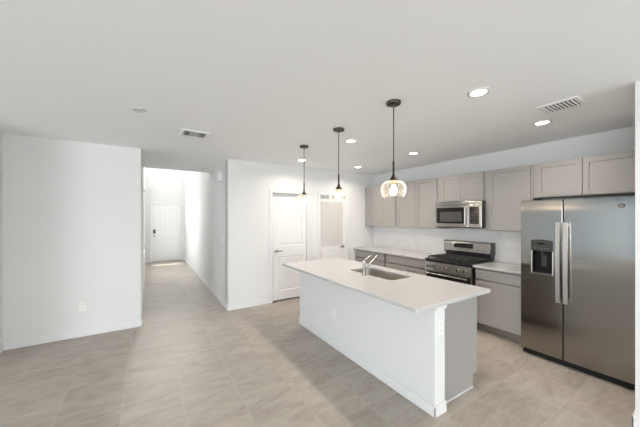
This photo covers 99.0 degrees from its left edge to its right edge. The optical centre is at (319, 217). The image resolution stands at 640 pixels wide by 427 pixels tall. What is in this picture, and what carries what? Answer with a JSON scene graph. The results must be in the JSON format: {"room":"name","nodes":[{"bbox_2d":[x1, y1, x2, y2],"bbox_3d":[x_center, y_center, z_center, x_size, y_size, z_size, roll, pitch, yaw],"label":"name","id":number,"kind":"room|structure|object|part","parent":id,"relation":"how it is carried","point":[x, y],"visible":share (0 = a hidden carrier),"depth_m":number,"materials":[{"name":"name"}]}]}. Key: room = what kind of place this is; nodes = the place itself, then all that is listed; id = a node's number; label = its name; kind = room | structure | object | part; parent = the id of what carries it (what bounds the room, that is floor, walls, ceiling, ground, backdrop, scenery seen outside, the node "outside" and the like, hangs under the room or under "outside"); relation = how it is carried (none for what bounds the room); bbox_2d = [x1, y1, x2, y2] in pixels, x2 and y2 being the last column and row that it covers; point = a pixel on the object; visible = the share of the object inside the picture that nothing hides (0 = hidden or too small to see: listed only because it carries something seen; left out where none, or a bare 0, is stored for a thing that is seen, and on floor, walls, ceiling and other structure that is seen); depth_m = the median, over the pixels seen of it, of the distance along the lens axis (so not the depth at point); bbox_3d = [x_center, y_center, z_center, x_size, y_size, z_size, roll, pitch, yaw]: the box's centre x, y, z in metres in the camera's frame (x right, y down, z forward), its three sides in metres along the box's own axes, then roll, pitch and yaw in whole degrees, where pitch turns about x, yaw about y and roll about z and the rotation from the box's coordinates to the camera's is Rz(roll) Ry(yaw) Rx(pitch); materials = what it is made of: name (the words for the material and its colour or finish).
{"room":"kitchen","nodes":[
{"label":"kitchen","id":0,"kind":"room"},
{"bbox_2d":[0,132,2,344],"bbox_3d":[-3.644,0.285,2.935,0.120,2.578,0.650,0,0,-32],"label":"wall","id":1,"kind":"structure","parent":0,"point":[1,134],"depth_m":3.22,"materials":[{"name":"white paint"}]},
{"bbox_2d":[0,344,3,352],"bbox_3d":[-3.583,1.530,2.965,0.014,0.088,0.636,0,0,-32],"label":"baseboard","id":2,"kind":"structure","parent":1,"relation":"attached to","point":[1,345],"depth_m":3.20,"materials":[{"name":"white paint"}]},
{"bbox_2d":[141,154,144,282],"bbox_3d":[-4.436,-1.126,6.773,0.120,5.400,6.450,0,0,-32],"label":"wall","id":3,"kind":"structure","parent":0,"point":[142,167],"depth_m":6.24,"materials":[{"name":"white paint"}]},
{"bbox_2d":[141,183,142,322],"bbox_3d":[-2.951,0.524,4.440,0.127,2.100,0.914,0,0,-32],"label":"door","id":4,"kind":"structure","parent":3,"relation":"in","point":[141,183],"depth_m":4.09,"materials":[{"name":"white paint"}]},
{"bbox_2d":[143,261,145,299],"bbox_3d":[-4.624,1.530,7.197,0.014,0.088,5.532,0,0,-32],"label":"baseboard","id":5,"kind":"structure","parent":3,"relation":"attached to","point":[145,261],"depth_m":6.20,"materials":[{"name":"white paint"}]},
{"bbox_2d":[145,168,184,260],"bbox_3d":[-5.594,-1.126,9.890,1.480,5.400,0.060,0,0,-32],"label":"wall","id":6,"kind":"structure","parent":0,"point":[161,185],"depth_m":9.81,"materials":[{"name":"white paint"}]},
{"bbox_2d":[150,202,181,262],"bbox_3d":[-5.547,0.516,9.882,1.030,2.115,0.124,0,0,-32],"label":"door","id":7,"kind":"structure","parent":6,"relation":"attached to","point":[165,219],"depth_m":9.88,"materials":[{"name":"white paint"}]},
{"bbox_2d":[3,133,373,342],"bbox_3d":[-3.623,0.285,3.409,11.500,2.578,0.130,0,0,-32],"label":"wall","id":8,"kind":"structure","parent":0,"point":[72,209],"depth_m":3.69,"materials":[{"name":"white paint"}]},
{"bbox_2d":[2,320,140,349],"bbox_3d":[-3.181,1.530,3.602,1.374,0.088,0.014,0,0,-32],"label":"baseboard","id":9,"kind":"structure","parent":8,"relation":"attached to","point":[81,333],"depth_m":3.54,"materials":[{"name":"white paint"}]},
{"bbox_2d":[79,302,85,310],"bbox_3d":[-3.152,1.174,3.623,0.072,0.116,0.008,0,0,-32],"label":"power outlet","id":10,"kind":"object","parent":8,"relation":"attached to","point":[82,305],"visible":1,"depth_m":3.62,"materials":[{"name":"white plastic"}]},
{"bbox_2d":[229,299,268,310],"bbox_3d":[-1.242,1.530,4.823,0.728,0.088,0.014,0,0,-32],"label":"baseboard","id":11,"kind":"structure","parent":8,"relation":"attached to","point":[266,301],"depth_m":4.80,"materials":[{"name":"white paint"}]},
{"bbox_2d":[269,189,310,303],"bbox_3d":[-0.587,0.523,5.288,0.874,2.102,0.144,0,0,-32],"label":"door","id":12,"kind":"structure","parent":8,"relation":"in","point":[289,222],"depth_m":5.25,"materials":[{"name":"white paint"}]},
{"bbox_2d":[273,193,305,197],"bbox_3d":[-0.585,-0.434,5.285,0.724,0.054,0.020,0,0,-32],"label":"door frame","id":13,"kind":"structure","parent":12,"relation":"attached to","point":[284,195],"depth_m":5.23,"materials":[{"name":"white paint"}]},
{"bbox_2d":[318,192,348,259],"bbox_3d":[0.272,0.523,5.829,0.804,2.102,0.144,0,0,-32],"label":"door","id":14,"kind":"structure","parent":8,"relation":"in","point":[333,217],"depth_m":5.81,"materials":[{"name":"white paint"}]},
{"bbox_3d":[0.263,0.119,5.805,0.546,0.910,0.007,0,0,-32],"label":"frosted panel","id":15,"kind":"part","parent":14,"relation":"part of","materials":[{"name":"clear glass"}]},
{"bbox_2d":[321,196,344,198],"bbox_3d":[0.274,-0.434,5.825,0.654,0.054,0.020,0,0,-32],"label":"grille","id":16,"kind":"object","parent":14,"relation":"attached to","point":[327,197],"depth_m":5.81,"materials":[{"name":"white paint"}]},
{"bbox_2d":[185,160,226,303],"bbox_3d":[-3.288,-1.126,7.502,0.120,5.400,6.440,0,0,-32],"label":"wall","id":17,"kind":"structure","parent":0,"point":[205,197],"depth_m":6.26,"materials":[{"name":"white paint"}]},
{"bbox_2d":[184,258,228,310],"bbox_3d":[-3.306,1.530,7.405,0.014,0.088,6.584,0,0,-32],"label":"baseboard","id":18,"kind":"structure","parent":17,"relation":"attached to","point":[211,289],"depth_m":5.89,"materials":[{"name":"white paint"}]},
{"bbox_2d":[217,172,221,181],"bbox_3d":[-1.872,-0.761,5.096,0.046,0.170,0.180,0,0,-32],"label":"door chime","id":19,"kind":"object","parent":17,"relation":"attached to","point":[219,174],"visible":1,"depth_m":5.03,"materials":[{"name":"white plastic"}]},
{"bbox_2d":[0,260,634,426],"bbox_3d":[-2.342,1.624,1.374,11.900,0.100,18.220,0,0,-32],"label":"floor","id":20,"kind":"structure","parent":0,"point":[192,361],"depth_m":2.65,"materials":[{"name":"tile"}]},
{"bbox_2d":[354,249,385,266],"bbox_3d":[1.264,1.132,5.846,0.629,0.882,0.946,0,0,-32],"label":"base cabinet","id":21,"kind":"object","parent":20,"relation":"on","point":[359,255],"visible":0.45,"depth_m":5.64,"materials":[{"name":"grey paint"}]},
{"bbox_3d":[0.910,1.154,5.849,0.033,0.584,0.429,0,0,-32],"label":"door","id":22,"kind":"part","parent":21,"relation":"part of","materials":[{"name":"grey paint"}]},
{"bbox_3d":[1.025,0.777,5.667,0.033,0.126,0.860,0,0,-32],"label":"drawer","id":23,"kind":"part","parent":21,"relation":"part of","materials":[{"name":"grey paint"}]},
{"bbox_3d":[1.141,1.154,5.483,0.033,0.584,0.425,0,0,-32],"label":"door","id":24,"kind":"part","parent":21,"relation":"part of","materials":[{"name":"grey paint"}]},
{"bbox_2d":[353,246,435,259],"bbox_3d":[1.501,0.675,5.446,0.654,0.030,1.879,0,0,-32],"label":"countertop","id":25,"kind":"structure","parent":21,"relation":"on","point":[391,251],"depth_m":5.32,"materials":[{"name":"beige stone"}]},
{"bbox_2d":[299,272,446,417],"bbox_3d":[0.357,1.132,3.152,0.156,0.882,2.294,0,0,-32],"label":"kitchen island","id":26,"kind":"object","parent":20,"relation":"on","point":[402,348],"visible":0.73,"depth_m":2.60,"materials":[{"name":"white paint"}]},
{"bbox_2d":[332,308,335,318],"bbox_3d":[0.166,1.163,3.322,0.008,0.116,0.072,0,0,-32],"label":"power outlet","id":27,"kind":"object","parent":26,"relation":"attached to","point":[333,310],"visible":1,"depth_m":3.31,"materials":[{"name":"white plastic"}]},
{"bbox_3d":[0.357,1.529,3.152,0.156,0.087,2.294,0,0,-32],"label":"baseboard","id":28,"kind":"part","parent":26,"relation":"part of","materials":[{"name":"white paint"}]},
{"bbox_2d":[438,320,443,335],"bbox_3d":[0.967,0.879,2.189,0.072,0.116,0.008,0,0,-32],"label":"power outlet","id":29,"kind":"object","parent":26,"relation":"attached to","point":[441,322],"visible":1,"depth_m":2.19,"materials":[{"name":"white plastic"}]},
{"bbox_3d":[0.958,0.713,2.212,0.139,0.045,0.064,0,0,-32],"label":"cap trim","id":30,"kind":"part","parent":26,"relation":"part of","materials":[{"name":"white paint"}]},
{"bbox_2d":[386,254,425,274],"bbox_3d":[1.764,1.132,5.052,0.629,0.882,0.926,0,0,-32],"label":"base cabinet","id":31,"kind":"object","parent":20,"relation":"on","point":[413,265],"visible":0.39,"depth_m":4.85,"materials":[{"name":"grey paint"}]},
{"bbox_3d":[1.396,1.154,5.077,0.033,0.584,0.444,0,0,-32],"label":"door","id":32,"kind":"part","parent":31,"relation":"part of","materials":[{"name":"grey paint"}]},
{"bbox_3d":[1.512,0.777,4.893,0.033,0.126,0.880,0,0,-32],"label":"drawer","id":33,"kind":"part","parent":31,"relation":"part of","materials":[{"name":"grey paint"}]},
{"bbox_3d":[1.632,1.154,4.702,0.033,0.584,0.430,0,0,-32],"label":"door","id":34,"kind":"part","parent":31,"relation":"part of","materials":[{"name":"grey paint"}]},
{"bbox_2d":[424,239,494,325],"bbox_3d":[2.170,0.975,4.300,0.710,1.195,0.765,0,0,-32],"label":"gas range","id":35,"kind":"object","parent":20,"relation":"on","point":[456,265],"visible":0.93,"depth_m":4.20,"materials":[{"name":"grey metal"}]},
{"bbox_3d":[1.897,0.872,4.128,0.062,0.024,0.676,0,0,-32],"label":"oven handle","id":36,"kind":"part","parent":35,"relation":"part of","materials":[{"name":"silver metal"}]},
{"bbox_3d":[1.932,1.109,4.150,0.028,0.530,0.754,0,0,-32],"label":"oven door","id":37,"kind":"part","parent":35,"relation":"part of","materials":[{"name":"silver metal"}]},
{"bbox_3d":[1.941,0.764,4.155,0.088,0.151,0.760,0,0,-32],"label":"control panel","id":38,"kind":"part","parent":35,"relation":"part of","materials":[{"name":"silver metal"}]},
{"bbox_2d":[425,257,492,266],"bbox_3d":[2.169,0.667,4.299,0.599,0.038,0.762,0,0,-32],"label":"cooktop","id":39,"kind":"object","parent":35,"relation":"in","point":[454,262],"depth_m":4.12,"materials":[{"name":"black metal"}]},
{"bbox_2d":[445,296,476,402],"bbox_3d":[1.090,1.132,2.688,0.611,0.882,0.611,0,0,-32],"label":"base cabinet","id":40,"kind":"object","parent":20,"relation":"on","point":[461,316],"visible":0.39,"depth_m":2.44,"materials":[{"name":"grey paint"}]},
{"bbox_3d":[1.213,1.567,2.410,0.499,0.011,0.010,0,0,-32],"label":"shoe moulding","id":41,"kind":"part","parent":40,"relation":"part of","materials":[{"name":"white paint"}]},
{"bbox_2d":[475,268,520,342],"bbox_3d":[2.592,1.132,3.738,0.629,0.882,0.623,0,0,-32],"label":"base cabinet","id":42,"kind":"object","parent":20,"relation":"on","point":[499,310],"visible":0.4,"depth_m":3.56,"materials":[{"name":"grey paint"}]},
{"bbox_2d":[473,261,520,273],"bbox_3d":[2.583,0.675,3.729,0.654,0.030,0.630,0,0,-32],"label":"countertop","id":43,"kind":"structure","parent":42,"relation":"on","point":[497,266],"depth_m":3.71,"materials":[{"name":"beige stone"}]},
{"bbox_3d":[2.358,1.075,3.590,0.008,0.768,0.623,0,0,-32],"label":"frame","id":44,"kind":"part","parent":42,"relation":"part of","materials":[{"name":"grey paint"}]},
{"bbox_3d":[2.340,0.777,3.578,0.033,0.126,0.582,0,0,-32],"label":"drawer","id":45,"kind":"part","parent":42,"relation":"part of","materials":[{"name":"grey paint"}]},
{"bbox_2d":[521,195,634,389],"bbox_3d":[2.891,0.684,3.007,0.822,1.777,0.906,0,0,-32],"label":"refrigerator","id":46,"kind":"object","parent":20,"relation":"on","point":[578,254],"visible":0.95,"depth_m":2.76,"materials":[{"name":"grey metal"}]},
{"bbox_3d":[2.464,0.439,3.034,0.018,0.366,0.198,0,0,-32],"label":"dispenser trim","id":47,"kind":"part","parent":46,"relation":"part of","materials":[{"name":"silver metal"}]},
{"bbox_3d":[2.485,0.652,3.062,0.068,1.700,0.380,0,0,-32],"label":"freezer door","id":48,"kind":"part","parent":46,"relation":"part of","materials":[{"name":"silver metal"}]},
{"bbox_3d":[2.517,0.471,2.889,0.063,0.845,0.038,0,0,-32],"label":"door handle","id":49,"kind":"part","parent":46,"relation":"part of","materials":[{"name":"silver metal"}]},
{"bbox_3d":[2.550,0.471,2.837,0.063,0.845,0.038,0,0,-32],"label":"door handle","id":50,"kind":"part","parent":46,"relation":"part of","materials":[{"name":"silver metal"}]},
{"bbox_3d":[2.729,0.652,2.675,0.068,1.700,0.516,0,0,-32],"label":"door","id":51,"kind":"part","parent":46,"relation":"part of","materials":[{"name":"silver metal"}]},
{"bbox_3d":[0.687,1.132,3.328,0.611,0.882,0.898,0,0,-32],"label":"cabinet","id":52,"kind":"object","parent":20,"relation":"on","visible":0},
{"bbox_2d":[282,258,489,312],"bbox_3d":[0.515,0.675,3.250,1.045,0.030,2.358,0,0,-32],"label":"countertop","id":53,"kind":"structure","parent":52,"relation":"on","point":[417,293],"depth_m":2.71,"materials":[{"name":"beige stone"}]},
{"bbox_2d":[362,255,379,275],"bbox_3d":[0.603,0.542,3.184,0.267,0.235,0.059,0,0,-28],"label":"faucet","id":54,"kind":"object","parent":53,"relation":"on","point":[364,266],"visible":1,"depth_m":3.13,"materials":[{"name":"silver metal"}]},
{"bbox_2d":[356,269,404,279],"bbox_3d":[0.702,0.792,3.278,0.390,0.204,0.770,0,0,-32],"label":"sink","id":55,"kind":"object","parent":53,"relation":"in","point":[383,275],"visible":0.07,"depth_m":3.47,"materials":[{"name":"grey metal"}]},
{"bbox_2d":[0,0,639,174],"bbox_3d":[-1.013,-1.079,-0.738,11.800,0.150,13.130,0,0,-32],"label":"ceiling","id":56,"kind":"structure","parent":0,"point":[266,79],"depth_m":1.93,"materials":[{"name":"white paint"}]},
{"bbox_2d":[131,107,146,112],"bbox_3d":[-1.676,-0.997,2.531,0.120,0.012,0.120,0,0,-32],"label":"cover plate","id":57,"kind":"object","parent":56,"relation":"attached to","point":[136,109],"visible":1,"depth_m":2.52,"materials":[{"name":"grey plastic"}]},
{"bbox_2d":[179,129,209,138],"bbox_3d":[-1.498,-0.995,3.260,0.302,0.016,0.265,0,0,-32],"label":"ceiling vent","id":58,"kind":"object","parent":56,"relation":"in","point":[184,132],"visible":1,"depth_m":3.25,"materials":[{"name":"white metal"}]},
{"bbox_2d":[296,145,311,204],"bbox_3d":[-0.221,-0.593,3.813,0.214,0.820,0.214,0,0,-32],"label":"pendant light","id":59,"kind":"object","parent":56,"relation":"hanging from","point":[303,194],"visible":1,"depth_m":3.79,"materials":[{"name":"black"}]},
{"bbox_3d":[-0.221,-0.407,3.813,0.074,0.168,0.074,0,0,-32],"label":"socket stem","id":60,"kind":"part","parent":59,"relation":"part of","materials":[{"name":"brown metal"}]},
{"bbox_3d":[-0.221,-0.253,3.813,0.214,0.140,0.214,0,0,-32],"label":"lamp shade","id":61,"kind":"part","parent":59,"relation":"part of","materials":[{"name":"clear glass"}]},
{"bbox_2d":[329,127,347,201],"bbox_3d":[0.211,-0.593,3.085,0.214,0.820,0.214,0,0,-32],"label":"pendant light","id":62,"kind":"object","parent":56,"relation":"hanging from","point":[338,130],"visible":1,"depth_m":3.07,"materials":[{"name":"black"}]},
{"bbox_3d":[0.211,-0.701,3.085,0.009,0.545,0.009,0,0,-32],"label":"rod","id":63,"kind":"part","parent":62,"relation":"part of","materials":[{"name":"brown metal"}]},
{"bbox_3d":[0.211,-0.253,3.085,0.214,0.140,0.214,0,0,-32],"label":"lamp shade","id":64,"kind":"part","parent":62,"relation":"part of","materials":[{"name":"clear glass"}]},
{"bbox_3d":[0.211,-0.243,3.085,0.062,0.095,0.062,0,0,-32],"label":"bulb","id":65,"kind":"part","parent":62,"relation":"part of","materials":[{"name":"white glass"}]},
{"bbox_3d":[0.211,-0.407,3.085,0.074,0.168,0.074,0,0,-32],"label":"socket stem","id":66,"kind":"part","parent":62,"relation":"part of","materials":[{"name":"brown metal"}]},
{"bbox_2d":[344,139,356,142],"bbox_3d":[0.404,-1.000,3.569,0.170,0.006,0.170,0,0,-32],"label":"recessed light","id":67,"kind":"object","parent":56,"relation":"in","point":[348,140],"visible":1,"depth_m":3.57,"materials":[{"name":"white paint"}]},
{"bbox_2d":[381,99,405,197],"bbox_3d":[0.637,-0.593,2.367,0.214,0.820,0.214,0,0,-32],"label":"pendant light","id":68,"kind":"object","parent":56,"relation":"hanging from","point":[393,103],"visible":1,"depth_m":2.35,"materials":[{"name":"glass"}]},
{"bbox_3d":[0.637,-0.407,2.367,0.074,0.168,0.074,0,0,-32],"label":"socket stem","id":69,"kind":"part","parent":68,"relation":"part of","materials":[{"name":"brown metal"}]},
{"bbox_3d":[0.637,-0.701,2.367,0.009,0.545,0.009,0,0,-32],"label":"rod","id":70,"kind":"part","parent":68,"relation":"part of","materials":[{"name":"brown metal"}]},
{"bbox_3d":[0.637,-0.253,2.367,0.214,0.140,0.214,0,0,-32],"label":"lamp shade","id":71,"kind":"part","parent":68,"relation":"part of","materials":[{"name":"clear glass"}]},
{"bbox_3d":[0.637,-0.243,2.367,0.062,0.095,0.062,0,0,-32],"label":"bulb","id":72,"kind":"part","parent":68,"relation":"part of","materials":[{"name":"white glass"}]},
{"bbox_2d":[466,87,490,97],"bbox_3d":[1.266,-1.000,2.186,0.170,0.006,0.170,0,0,-32],"label":"recessed light","id":73,"kind":"object","parent":56,"relation":"in","point":[478,92],"visible":1,"depth_m":2.18,"materials":[{"name":"white paint"}]},
{"bbox_2d":[532,120,552,125],"bbox_3d":[2.338,-1.000,2.878,0.170,0.006,0.170,0,0,-32],"label":"recessed light","id":74,"kind":"object","parent":56,"relation":"in","point":[542,122],"visible":1,"depth_m":2.86,"materials":[{"name":"white paint"}]},
{"bbox_2d":[536,96,587,114],"bbox_3d":[2.156,-0.996,2.441,0.280,0.015,0.285,0,0,-32],"label":"ceiling vent","id":75,"kind":"object","parent":56,"relation":"in","point":[573,102],"visible":1,"depth_m":2.42,"materials":[{"name":"white metal"}]},
{"bbox_2d":[374,126,634,261],"bbox_3d":[4.303,0.285,1.752,0.150,2.578,11.380,0,0,-32],"label":"wall","id":76,"kind":"structure","parent":0,"point":[623,139],"depth_m":3.80,"materials":[{"name":"white paint"}]},
{"bbox_2d":[365,183,396,226],"bbox_3d":[1.397,-0.251,5.930,0.315,0.874,0.946,0,0,-32],"label":"upper cabinet","id":77,"kind":"object","parent":76,"relation":"attached to","point":[380,211],"visible":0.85,"depth_m":5.82,"materials":[{"name":"grey paint"}]},
{"bbox_3d":[1.235,-0.251,5.910,0.020,0.850,0.344,0,0,-32],"label":"door","id":78,"kind":"part","parent":77,"relation":"part of","materials":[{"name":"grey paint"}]},
{"bbox_3d":[1.422,-0.251,5.614,0.020,0.850,0.344,0,0,-32],"label":"door","id":79,"kind":"part","parent":77,"relation":"part of","materials":[{"name":"grey paint"}]},
{"bbox_2d":[397,178,445,228],"bbox_3d":[1.897,-0.251,5.136,0.315,0.874,0.926,0,0,-32],"label":"upper cabinet","id":80,"kind":"object","parent":76,"relation":"attached to","point":[416,209],"visible":0.89,"depth_m":5.00,"materials":[{"name":"grey paint"}]},
{"bbox_3d":[1.659,-0.251,5.237,0.020,0.850,0.434,0,0,-32],"label":"door","id":81,"kind":"part","parent":80,"relation":"part of","materials":[{"name":"grey paint"}]},
{"bbox_3d":[1.891,-0.251,4.868,0.020,0.850,0.425,0,0,-32],"label":"door","id":82,"kind":"part","parent":80,"relation":"part of","materials":[{"name":"grey paint"}]},
{"bbox_2d":[374,226,520,263],"bbox_3d":[2.146,0.423,5.022,0.015,0.472,3.284,0,0,-32],"label":"backsplash","id":83,"kind":"structure","parent":76,"relation":"attached to","point":[428,240],"depth_m":4.93,"materials":[{"name":"tile"}]},
{"bbox_2d":[439,171,485,202],"bbox_3d":[2.348,-0.473,4.420,0.315,0.430,0.763,0,0,-32],"label":"upper cabinet","id":84,"kind":"object","parent":76,"relation":"attached to","point":[470,186],"visible":0.92,"depth_m":4.28,"materials":[{"name":"grey paint"}]},
{"bbox_3d":[2.136,-0.473,4.479,0.020,0.406,0.345,0,0,-32],"label":"door","id":85,"kind":"part","parent":84,"relation":"part of","materials":[{"name":"grey paint"}]},
{"bbox_2d":[435,201,485,228],"bbox_3d":[2.292,-0.044,4.384,0.445,0.416,0.757,0,0,-32],"label":"microwave","id":86,"kind":"object","parent":84,"relation":"attached to","point":[465,214],"visible":0.98,"depth_m":4.22,"materials":[{"name":"grey metal"}]},
{"bbox_3d":[2.101,-0.027,4.380,0.027,0.341,0.561,0,0,-32],"label":"door","id":87,"kind":"part","parent":86,"relation":"part of","materials":[{"name":"silver metal"}]},
{"bbox_3d":[2.205,-0.028,4.148,0.047,0.268,0.023,0,0,-32],"label":"door handle","id":88,"kind":"part","parent":86,"relation":"part of","materials":[{"name":"silver metal"}]},
{"bbox_3d":[2.304,-0.027,4.058,0.027,0.341,0.192,0,0,-32],"label":"control panel","id":89,"kind":"part","parent":86,"relation":"part of","materials":[{"name":"silver metal"}]},
{"bbox_3d":[2.323,-0.473,4.182,0.020,0.406,0.344,0,0,-32],"label":"door","id":90,"kind":"part","parent":84,"relation":"part of","materials":[{"name":"grey paint"}]},
{"bbox_2d":[486,165,541,231],"bbox_3d":[2.708,-0.251,3.848,0.315,0.874,0.583,0,0,-32],"label":"upper cabinet","id":91,"kind":"object","parent":76,"relation":"attached to","point":[506,188],"visible":0.78,"depth_m":3.77,"materials":[{"name":"grey paint"}]},
{"bbox_2d":[533,151,634,198],"bbox_3d":[3.144,-0.471,3.155,0.315,0.435,1.047,0,0,-32],"label":"upper cabinet","id":92,"kind":"object","parent":76,"relation":"attached to","point":[613,174],"visible":0.98,"depth_m":3.09,"materials":[{"name":"grey paint"}]},
{"bbox_3d":[2.877,-0.471,3.302,0.020,0.411,0.432,0,0,-32],"label":"door","id":93,"kind":"part","parent":92,"relation":"part of","materials":[{"name":"grey paint"}]},
{"bbox_3d":[3.113,-0.471,2.928,0.020,0.411,0.440,0,0,-32],"label":"door","id":94,"kind":"part","parent":92,"relation":"part of","materials":[{"name":"grey paint"}]},
{"bbox_2d":[635,81,639,416],"bbox_3d":[2.980,0.285,2.353,1.450,2.578,0.130,0,0,-32],"label":"wall","id":95,"kind":"structure","parent":0,"point":[637,84],"depth_m":2.01,"materials":[{"name":"white paint"}]},
{"bbox_2d":[631,410,639,426],"bbox_3d":[2.591,1.516,2.107,0.570,0.115,0.168,0,0,-32],"label":"baseboard","id":96,"kind":"structure","parent":95,"relation":"attached to","point":[635,420],"depth_m":2.01,"materials":[{"name":"white paint"}]}
]}

